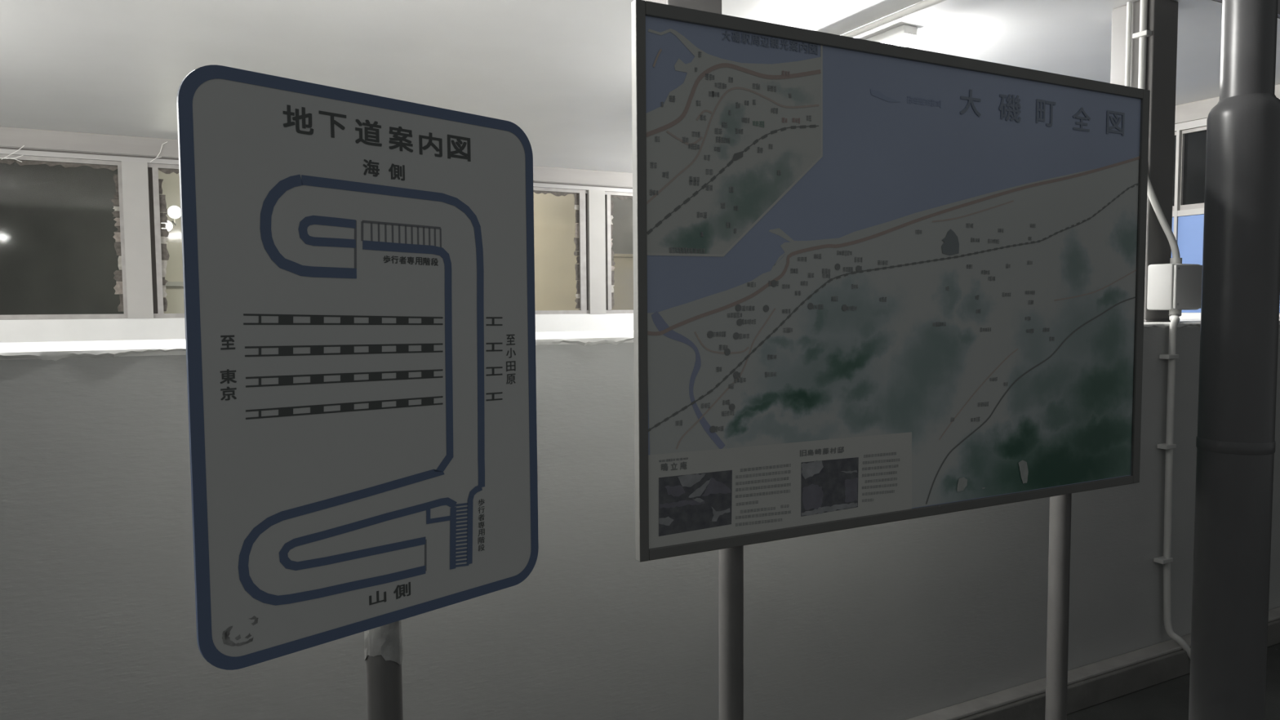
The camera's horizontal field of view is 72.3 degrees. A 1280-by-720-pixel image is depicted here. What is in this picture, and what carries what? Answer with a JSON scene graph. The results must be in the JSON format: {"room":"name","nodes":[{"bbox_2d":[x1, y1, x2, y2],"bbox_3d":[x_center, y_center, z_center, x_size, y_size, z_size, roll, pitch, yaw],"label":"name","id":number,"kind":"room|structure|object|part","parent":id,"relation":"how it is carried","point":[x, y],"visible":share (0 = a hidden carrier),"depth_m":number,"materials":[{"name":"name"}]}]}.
{"room":"train station","nodes":[
{"label":"train station","id":0,"kind":"room"},
{"bbox_2d":[0,126,633,342],"bbox_3d":[-3.132,-0.372,8.452,11.330,3.249,0.170,-2,4,-28],"label":"window frame","id":1,"kind":"structure","parent":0,"point":[135,153],"depth_m":7.68,"materials":[{"name":"white paint"}]},
{"bbox_2d":[0,145,24,162],"bbox_3d":[-5.163,-1.698,7.188,0.192,0.140,0.007,-2,4,-27],"label":"cobweb","id":2,"kind":"object","parent":1,"relation":"attached to","point":[24,145],"visible":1,"depth_m":7.20,"materials":[{"name":"white fabric"}]},
{"bbox_2d":[0,154,128,319],"bbox_3d":[-5.488,-1.008,7.162,2.206,1.360,0.075,-2,4,-28],"label":"window","id":3,"kind":"structure","parent":1,"relation":"in","point":[120,287],"depth_m":7.59,"materials":[{"name":"metal"}]},
{"bbox_3d":[-5.494,-1.670,7.125,2.206,0.035,0.070,-2,4,-28],"label":"head rail","id":4,"kind":"part","parent":3,"relation":"part of","materials":[{"name":"metal"}]},
{"bbox_2d":[150,141,167,162],"bbox_3d":[-4.218,-1.825,7.679,0.143,0.190,0.006,-2,4,-27],"label":"cobweb","id":5,"kind":"object","parent":1,"relation":"attached to","point":[166,141],"visible":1,"depth_m":7.68,"materials":[{"name":"white fabric"}]},
{"bbox_2d":[147,163,184,318],"bbox_3d":[-3.500,-1.084,8.204,1.891,1.360,0.075,-2,4,-28],"label":"window","id":6,"kind":"structure","parent":1,"relation":"in","point":[160,255],"depth_m":7.78,"materials":[{"name":"metal"}]},
{"bbox_3d":[-3.506,-1.746,8.167,1.891,0.035,0.070,-2,4,-28],"label":"head rail","id":7,"kind":"part","parent":6,"relation":"part of","materials":[{"name":"metal"}]},
{"bbox_2d":[533,186,589,314],"bbox_3d":[-1.528,-1.159,9.239,2.132,1.360,0.075,-2,4,-28],"label":"window","id":8,"kind":"structure","parent":1,"relation":"in","point":[580,196],"depth_m":9.66,"materials":[{"name":"metal"}]},
{"bbox_3d":[-1.534,-1.821,9.202,2.132,0.035,0.070,-2,4,-28],"label":"head rail","id":9,"kind":"part","parent":8,"relation":"part of","materials":[{"name":"metal"}]},
{"bbox_2d":[604,191,633,313],"bbox_3d":[0.490,-1.236,10.298,2.036,1.360,0.075,-2,4,-28],"label":"window","id":10,"kind":"structure","parent":1,"relation":"in","point":[609,204],"depth_m":9.84,"materials":[{"name":"metal"}]},
{"bbox_3d":[0.484,-1.898,10.261,2.036,0.035,0.070,-2,4,-28],"label":"head rail","id":11,"kind":"part","parent":10,"relation":"part of","materials":[{"name":"metal"}]},
{"bbox_2d":[0,316,1279,719],"bbox_3d":[0.039,0.719,3.208,12.000,1.644,0.678,-2,4,-28],"label":"wall","id":12,"kind":"structure","parent":0,"point":[904,620],"depth_m":2.71,"materials":[{"name":"grey paint"}]},
{"bbox_2d":[644,0,721,13],"bbox_3d":[0.147,-0.910,3.232,0.252,1.608,0.248,-2,4,-28],"label":"column","id":13,"kind":"structure","parent":12,"relation":"on","point":[710,6],"depth_m":3.12,"materials":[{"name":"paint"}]},
{"bbox_2d":[906,606,1279,719],"bbox_3d":[0.220,1.492,2.920,12.000,0.134,0.095,-2,4,-28],"label":"baseboard","id":14,"kind":"structure","parent":12,"relation":"attached to","point":[1095,683],"depth_m":3.80,"materials":[{"name":"concrete"}]},
{"bbox_2d":[1110,0,1177,322],"bbox_3d":[2.575,-1.002,4.506,0.225,1.608,0.248,-2,4,-28],"label":"column","id":15,"kind":"structure","parent":12,"relation":"on","point":[1162,15],"depth_m":4.40,"materials":[{"name":"metal"}]},
{"bbox_2d":[1124,0,1182,263],"bbox_3d":[2.571,-1.138,4.360,0.273,1.318,0.125,1,4,17],"label":"conduit pipe","id":16,"kind":"object","parent":15,"relation":"attached to","point":[1142,35],"visible":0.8,"depth_m":4.36,"materials":[{"name":"white metal"}]},
{"bbox_3d":[2.581,-0.206,4.553,0.225,0.012,0.248,-2,4,-28],"label":"plate","id":17,"kind":"part","parent":15,"relation":"part of","materials":[{"name":"paint"}]},
{"bbox_2d":[1146,263,1202,310],"bbox_3d":[2.682,-0.365,4.386,0.245,0.228,0.146,-2,4,-28],"label":"junction box","id":18,"kind":"object","parent":15,"relation":"attached to","point":[1171,286],"visible":0.84,"depth_m":4.32,"materials":[{"name":"silver metal"}]},
{"bbox_3d":[2.712,-0.362,4.330,0.233,0.216,0.015,-2,4,-28],"label":"lid","id":19,"kind":"part","parent":18,"relation":"part of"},
{"bbox_2d":[1153,310,1191,658],"bbox_3d":[2.613,0.607,4.193,0.212,1.707,0.493,2,4,35],"label":"conduit pipe","id":20,"kind":"object","parent":12,"relation":"attached to","point":[1166,558],"visible":0.9,"depth_m":4.06,"materials":[{"name":"grey metal"}]},
{"bbox_2d":[0,0,1279,173],"bbox_3d":[-1.273,-1.966,5.945,12.600,0.200,6.615,-2,4,-28],"label":"ceiling","id":21,"kind":"structure","parent":0,"point":[560,71],"depth_m":5.11,"materials":[{"name":"paint"}]},
{"bbox_2d":[865,24,917,46],"bbox_3d":[1.161,-1.794,5.333,0.100,0.105,1.320,-2,4,-28],"label":"fluorescent light","id":22,"kind":"object","parent":21,"relation":"attached to","point":[897,35],"visible":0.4,"depth_m":4.80,"materials":[{"name":"white plastic"}]},
{"bbox_2d":[841,0,946,37],"bbox_3d":[1.027,-1.810,5.103,0.064,0.044,2.960,-2,4,-28],"label":"conduit","id":23,"kind":"object","parent":21,"relation":"attached to","point":[925,4],"visible":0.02,"depth_m":4.54,"materials":[{"name":"white metal"}]},
{"bbox_2d":[1066,643,1279,719],"bbox_3d":[-0.207,1.581,4.279,15.500,0.200,15.600,-2,4,-28],"label":"floor","id":24,"kind":"structure","parent":0,"point":[1169,700],"depth_m":3.81,"materials":[{"name":"concrete"}]},
{"bbox_2d":[0,161,124,319],"bbox_3d":[-9.220,-1.719,7.552,8.810,6.130,0.300,-2,4,-28],"label":"window pane","id":25,"kind":"structure","parent":24,"relation":"on","point":[58,254],"depth_m":9.08,"materials":[{"name":"glass"}]},
{"bbox_2d":[176,65,538,719],"bbox_3d":[-0.454,0.597,1.565,0.079,2.089,0.655,3,5,43],"label":"sign","id":26,"kind":"object","parent":24,"relation":"on","point":[358,268],"visible":1,"depth_m":1.45,"materials":[{"name":"white metal"}]},
{"bbox_2d":[158,169,582,318],"bbox_3d":[-3.032,-1.069,11.052,5.270,4.330,0.340,-2,4,-28],"label":"window pane","id":27,"kind":"object","parent":24,"relation":"on","point":[554,216],"visible":0.02,"depth_m":11.81,"materials":[{"name":"glass"}]},
{"bbox_2d":[611,253,633,310],"bbox_3d":[1.148,-0.289,13.037,3.840,2.480,0.260,-2,4,-28],"label":"wall","id":28,"kind":"structure","parent":24,"relation":"on","point":[623,292],"depth_m":12.15,"materials":[{"name":"beige paint"}]},
{"bbox_2d":[631,0,1150,719],"bbox_3d":[0.780,0.383,2.425,1.810,2.398,0.090,-2,4,-28],"label":"board","id":29,"kind":"object","parent":24,"relation":"on","point":[874,282],"visible":1,"depth_m":2.25,"materials":[{"name":"white metal"}]},
{"bbox_3d":[0.001,-0.164,1.947,0.024,1.238,0.024,-2,4,-28],"label":"frame rail","id":30,"kind":"part","parent":29,"relation":"part of","materials":[{"name":"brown metal"}]},
{"bbox_2d":[653,48,662,67],"bbox_3d":[0.038,-0.666,1.933,0.024,0.043,0.001,-2,4,-28],"label":"print","id":31,"kind":"object","parent":29,"relation":"attached to","point":[660,50],"depth_m":1.93},
{"bbox_2d":[666,130,702,145],"bbox_3d":[0.101,-0.499,1.975,0.096,0.029,0.001,-2,4,-28],"label":"print","id":32,"kind":"object","parent":29,"relation":"attached to","point":[668,131],"depth_m":1.97},
{"bbox_2d":[651,311,724,448],"bbox_3d":[0.113,0.051,2.013,0.197,0.329,0.001,-2,4,-28],"label":"print","id":33,"kind":"object","parent":29,"relation":"attached to","point":[658,320],"depth_m":2.02},
{"bbox_2d":[658,470,732,536],"bbox_3d":[0.131,0.331,2.036,0.200,0.135,0.001,-2,4,-28],"label":"print","id":34,"kind":"object","parent":29,"relation":"attached to","point":[688,517],"depth_m":2.03},
{"bbox_2d":[696,109,711,120],"bbox_3d":[0.146,-0.557,1.996,0.043,0.027,0.001,-2,4,-28],"label":"print","id":35,"kind":"object","parent":29,"relation":"attached to","point":[705,110],"depth_m":1.99},
{"bbox_2d":[694,331,749,354],"bbox_3d":[0.192,-0.041,2.049,0.153,0.055,0.001,-2,4,-28],"label":"print","id":36,"kind":"object","parent":29,"relation":"attached to","point":[723,353],"depth_m":2.04},
{"bbox_2d":[675,308,775,449],"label":"print","id":37,"kind":"object","parent":29,"relation":"attached to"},
{"bbox_3d":[0.223,0.437,2.147,0.061,2.330,0.061,-2,4,-28],"label":"post","id":38,"kind":"part","parent":29,"relation":"part of","materials":[{"name":"grey metal"}]},
{"bbox_2d":[646,86,818,204],"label":"print","id":39,"kind":"object","parent":29,"relation":"attached to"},
{"bbox_2d":[646,124,818,234],"bbox_3d":[0.227,-0.427,2.045,0.481,0.283,0.001,-2,4,-28],"label":"print","id":40,"kind":"object","parent":29,"relation":"attached to","point":[701,179],"depth_m":2.04,"materials":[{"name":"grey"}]},
{"bbox_2d":[645,28,820,253],"bbox_3d":[0.228,-0.494,2.042,0.495,0.497,0.001,-2,4,-28],"label":"print","id":41,"kind":"object","parent":29,"relation":"attached to","point":[755,180],"depth_m":2.03},
{"bbox_2d":[646,62,821,137],"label":"print","id":42,"kind":"object","parent":29,"relation":"attached to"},
{"bbox_2d":[800,457,858,516],"bbox_3d":[0.482,0.319,2.221,0.185,0.136,0.001,-2,4,-28],"label":"print","id":43,"kind":"object","parent":29,"relation":"attached to","point":[832,481],"depth_m":2.23},
{"bbox_3d":[0.791,0.411,2.395,1.752,0.026,0.024,-2,4,-28],"label":"frame rail","id":44,"kind":"part","parent":29,"relation":"part of","materials":[{"name":"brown metal"}]},
{"bbox_2d":[645,15,1141,508],"bbox_3d":[0.788,-0.192,2.355,1.754,1.184,0.001,-2,4,-28],"label":"print","id":45,"kind":"object","parent":29,"relation":"attached to","point":[882,162],"depth_m":2.26},
{"bbox_2d":[648,182,1138,431],"bbox_3d":[0.794,-0.197,2.357,1.770,0.663,0.001,-2,4,-28],"label":"print","id":46,"kind":"object","parent":29,"relation":"attached to","point":[771,305],"depth_m":2.28,"materials":[{"name":"grey"}]},
{"bbox_2d":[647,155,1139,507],"bbox_3d":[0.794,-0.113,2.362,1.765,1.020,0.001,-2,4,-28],"label":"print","id":47,"kind":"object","parent":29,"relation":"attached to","point":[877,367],"depth_m":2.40},
{"bbox_2d":[647,156,1139,335],"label":"print","id":48,"kind":"object","parent":29,"relation":"attached to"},
{"bbox_3d":[0.782,-0.797,2.323,1.752,0.030,0.024,-2,4,-28],"label":"frame rail","id":49,"kind":"part","parent":29,"relation":"part of","materials":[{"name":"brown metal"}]},
{"bbox_2d":[932,200,1013,222],"bbox_3d":[0.920,-0.410,2.412,0.316,0.075,0.001,-2,4,-28],"label":"print","id":50,"kind":"object","parent":29,"relation":"attached to","point":[1012,200],"depth_m":2.41},
{"bbox_2d":[938,348,1017,439],"bbox_3d":[0.952,0.093,2.457,0.309,0.242,0.001,-2,4,-28],"label":"print","id":51,"kind":"object","parent":29,"relation":"attached to","point":[1006,357],"depth_m":2.45},
{"bbox_2d":[925,296,1136,503],"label":"print","id":52,"kind":"object","parent":29,"relation":"attached to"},
{"bbox_3d":[1.304,0.396,2.714,0.061,2.330,0.061,-2,4,-28],"label":"post","id":53,"kind":"part","parent":29,"relation":"part of","materials":[{"name":"grey metal"}]},
{"bbox_2d":[1053,269,1136,301],"bbox_3d":[1.402,-0.234,2.675,0.408,0.107,0.001,-2,4,-28],"label":"print","id":54,"kind":"object","parent":29,"relation":"attached to","point":[1135,269],"depth_m":2.67},
{"bbox_3d":[1.577,-0.225,2.774,0.034,1.238,0.024,-2,4,-28],"label":"frame rail","id":55,"kind":"part","parent":29,"relation":"part of","materials":[{"name":"grey metal"}]},
{"bbox_2d":[1188,0,1279,719],"bbox_3d":[1.527,-0.428,2.217,0.280,4.030,0.280,-2,4,-28],"label":"steel pole","id":56,"kind":"object","parent":24,"relation":"on","point":[1236,443],"visible":1,"depth_m":2.19,"materials":[{"name":"grey metal"}]},
{"bbox_2d":[1168,84,1279,319],"bbox_3d":[3.382,-0.413,8.362,0.180,3.249,6.390,-2,4,-28],"label":"wall","id":57,"kind":"structure","parent":0,"point":[1187,224],"depth_m":6.66,"materials":[{"name":"white paint"}]},
{"bbox_3d":[3.794,-0.774,7.475,0.050,0.737,1.538,-2,4,-28],"label":"blue panel","id":58,"kind":"part","parent":57,"relation":"part of","materials":[{"name":"paint"}]},
{"bbox_2d":[1172,131,1176,211],"bbox_3d":[3.635,-1.513,7.778,0.060,0.607,2.290,-2,4,-28],"label":"window","id":59,"kind":"structure","parent":57,"relation":"in","point":[1175,145],"depth_m":6.79,"materials":[{"name":"metal"}]},
{"bbox_3d":[3.407,-1.211,8.246,0.130,0.044,6.240,-2,4,-28],"label":"rail","id":60,"kind":"part","parent":57,"relation":"part of","materials":[{"name":"silver metal"}]},
{"bbox_2d":[1179,126,1206,210],"bbox_3d":[4.514,-1.420,6.109,0.060,0.607,1.433,-2,4,-28],"label":"window","id":61,"kind":"structure","parent":57,"relation":"in","point":[1193,145],"depth_m":6.67,"materials":[{"name":"glass"}]},
{"bbox_3d":[4.512,-1.710,6.092,0.060,0.025,1.433,-2,4,-28],"label":"head rail","id":62,"kind":"part","parent":61,"relation":"part of","materials":[{"name":"metal"}]},
{"bbox_3d":[3.417,-0.414,8.295,0.180,0.072,6.240,-2,4,-28],"label":"sill","id":63,"kind":"part","parent":57,"relation":"part of","materials":[{"name":"paint"}]},
{"bbox_3d":[4.356,-0.715,6.409,0.050,0.737,0.822,-2,4,-28],"label":"blue panel","id":64,"kind":"part","parent":57,"relation":"part of","materials":[{"name":"paint"}]},
{"bbox_2d":[1215,0,1279,17],"bbox_3d":[0.273,-1.845,3.006,12.600,0.276,0.029,-2,4,-28],"label":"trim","id":65,"kind":"structure","parent":57,"relation":"attached to","point":[1278,2],"depth_m":4.62,"materials":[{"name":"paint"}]},
{"label":"outside","id":66,"kind":"structure","parent":0,"visible":0},
{"bbox_2d":[168,205,181,225],"bbox_3d":[-4.298,-1.344,8.093,0.116,0.184,0.380,-2,4,-28],"label":"globe lamp","id":67,"kind":"object","parent":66,"point":[174,211],"visible":0.94,"depth_m":8.17,"materials":[{"name":"white glass"}]},
{"bbox_3d":[-4.294,-1.287,8.070,0.017,0.072,0.330,-2,4,-24],"label":"stem","id":68,"kind":"part","parent":67,"relation":"part of","materials":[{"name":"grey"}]},
{"bbox_3d":[-4.359,-1.385,8.207,0.116,0.116,0.116,-2,4,-28],"label":"globe","id":69,"kind":"part","parent":67,"relation":"part of","materials":[{"name":"white glass"}]},
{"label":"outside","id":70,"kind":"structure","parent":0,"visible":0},
{"bbox_2d":[161,221,172,238],"bbox_3d":[-4.356,-1.212,8.064,0.096,0.164,0.370,-2,4,-28],"label":"globe lamp","id":71,"kind":"object","parent":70,"point":[169,225],"visible":0.41,"depth_m":8.16,"materials":[{"name":"white glass"}]},
{"bbox_3d":[-4.420,-1.253,8.183,0.096,0.096,0.096,-2,4,-28],"label":"globe","id":72,"kind":"part","parent":71,"relation":"part of","materials":[{"name":"white glass"}]}
]}

